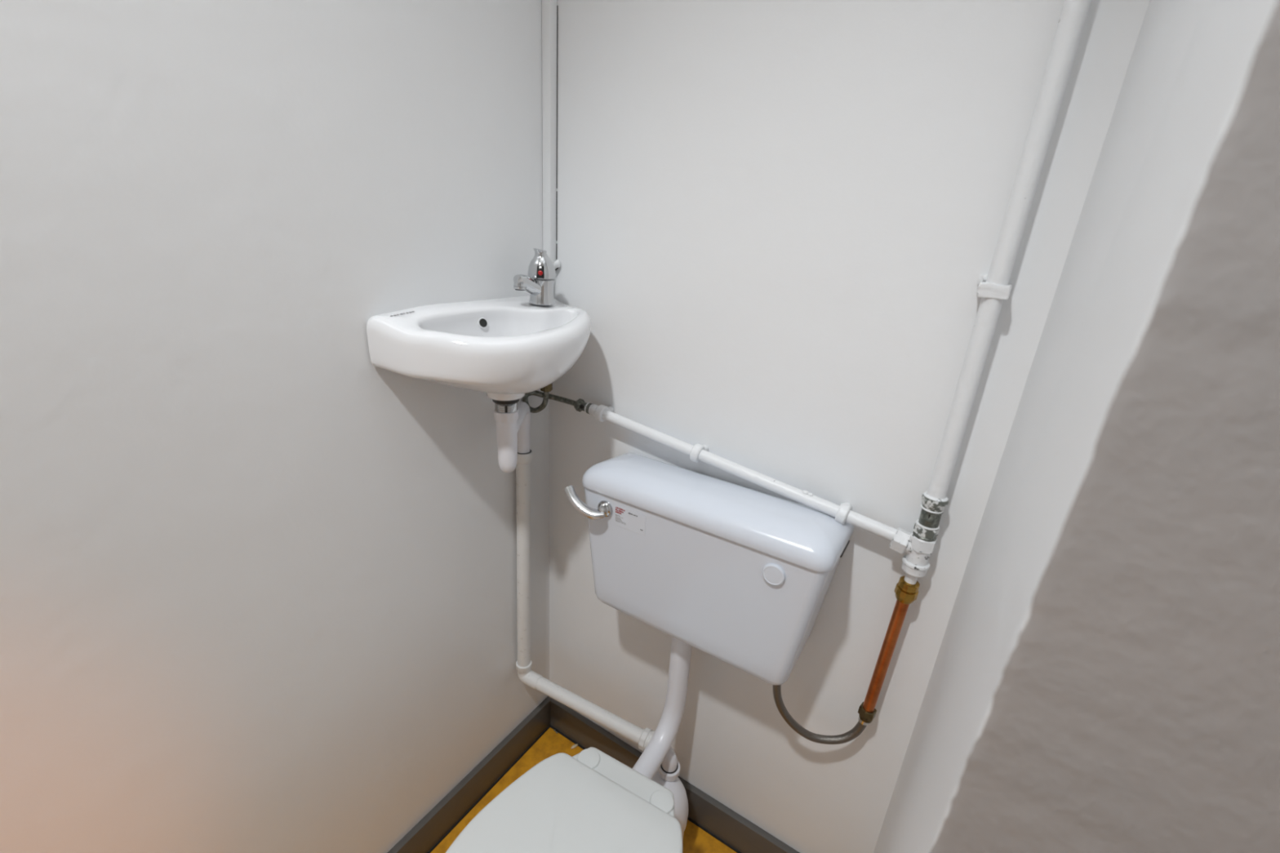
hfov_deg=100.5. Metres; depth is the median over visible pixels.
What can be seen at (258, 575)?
wall
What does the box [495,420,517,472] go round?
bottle
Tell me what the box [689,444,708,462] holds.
clip
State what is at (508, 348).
basin
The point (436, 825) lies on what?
baseboard
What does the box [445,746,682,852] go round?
toilet
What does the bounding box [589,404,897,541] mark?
pipe
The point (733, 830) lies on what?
baseboard
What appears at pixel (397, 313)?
print
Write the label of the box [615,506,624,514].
print
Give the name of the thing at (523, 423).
outlet
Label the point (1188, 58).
wall
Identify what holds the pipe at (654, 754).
attached to the cistern
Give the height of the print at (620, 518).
0.014 m
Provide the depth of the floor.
1.35 m
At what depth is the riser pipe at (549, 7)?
1.02 m
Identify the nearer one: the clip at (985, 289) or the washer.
the clip at (985, 289)
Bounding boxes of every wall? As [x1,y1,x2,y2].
[0,0,549,852]
[549,0,1150,852]
[873,0,1270,852]
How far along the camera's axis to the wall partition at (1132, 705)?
0.26 m
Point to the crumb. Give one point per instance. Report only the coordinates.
(574, 746)
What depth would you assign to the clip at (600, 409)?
1.10 m
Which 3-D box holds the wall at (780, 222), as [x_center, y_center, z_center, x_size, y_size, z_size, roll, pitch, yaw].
[0.236,-0.343,0.909,1.160,2.762,0.110,15,23,30]
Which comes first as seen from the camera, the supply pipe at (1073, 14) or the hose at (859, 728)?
the supply pipe at (1073, 14)
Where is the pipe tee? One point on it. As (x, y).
(918, 549)
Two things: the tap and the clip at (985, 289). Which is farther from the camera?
the tap
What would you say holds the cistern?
attached to the wall at (780, 222)
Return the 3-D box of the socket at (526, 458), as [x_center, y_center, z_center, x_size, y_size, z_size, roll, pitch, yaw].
[-0.256,0.065,1.168,0.040,0.025,0.041,15,23,30]
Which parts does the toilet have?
seat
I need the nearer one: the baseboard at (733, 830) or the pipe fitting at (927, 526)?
the pipe fitting at (927, 526)
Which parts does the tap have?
spout, lever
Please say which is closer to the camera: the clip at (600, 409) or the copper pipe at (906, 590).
the copper pipe at (906, 590)
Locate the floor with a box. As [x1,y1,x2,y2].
[431,727,736,852]
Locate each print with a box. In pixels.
[390,311,414,316]
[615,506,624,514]
[615,514,625,524]
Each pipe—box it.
[515,448,679,782]
[542,0,560,271]
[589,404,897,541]
[632,636,692,779]
[857,573,919,723]
[927,0,1091,498]
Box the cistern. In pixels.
[564,453,853,684]
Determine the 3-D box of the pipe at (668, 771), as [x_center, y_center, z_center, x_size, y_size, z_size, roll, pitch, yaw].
[-0.094,0.413,1.173,0.466,0.665,0.057,15,23,28]
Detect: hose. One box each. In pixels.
[522,382,575,413]
[773,684,868,744]
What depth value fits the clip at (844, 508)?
0.88 m
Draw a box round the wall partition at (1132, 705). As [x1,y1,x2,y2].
[926,0,1279,852]
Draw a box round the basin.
[366,295,591,400]
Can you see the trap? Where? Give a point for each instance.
(513, 418)
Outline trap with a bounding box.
[492,399,530,472]
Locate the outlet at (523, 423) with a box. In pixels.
[516,401,530,453]
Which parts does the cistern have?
flush lever, lid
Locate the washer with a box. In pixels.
[492,399,519,404]
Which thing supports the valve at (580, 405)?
attached to the pipe at (804, 497)
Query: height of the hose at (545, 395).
0.115 m
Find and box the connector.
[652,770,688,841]
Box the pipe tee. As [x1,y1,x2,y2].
[888,527,937,577]
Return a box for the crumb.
[570,743,577,749]
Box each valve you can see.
[573,398,593,414]
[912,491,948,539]
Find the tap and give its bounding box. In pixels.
[513,248,555,305]
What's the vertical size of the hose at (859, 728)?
0.159 m
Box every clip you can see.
[594,404,613,422]
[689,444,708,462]
[834,502,852,524]
[976,274,1012,299]
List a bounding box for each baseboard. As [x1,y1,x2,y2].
[387,696,551,852]
[550,698,799,852]
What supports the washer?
in the trap
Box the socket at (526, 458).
[516,448,533,464]

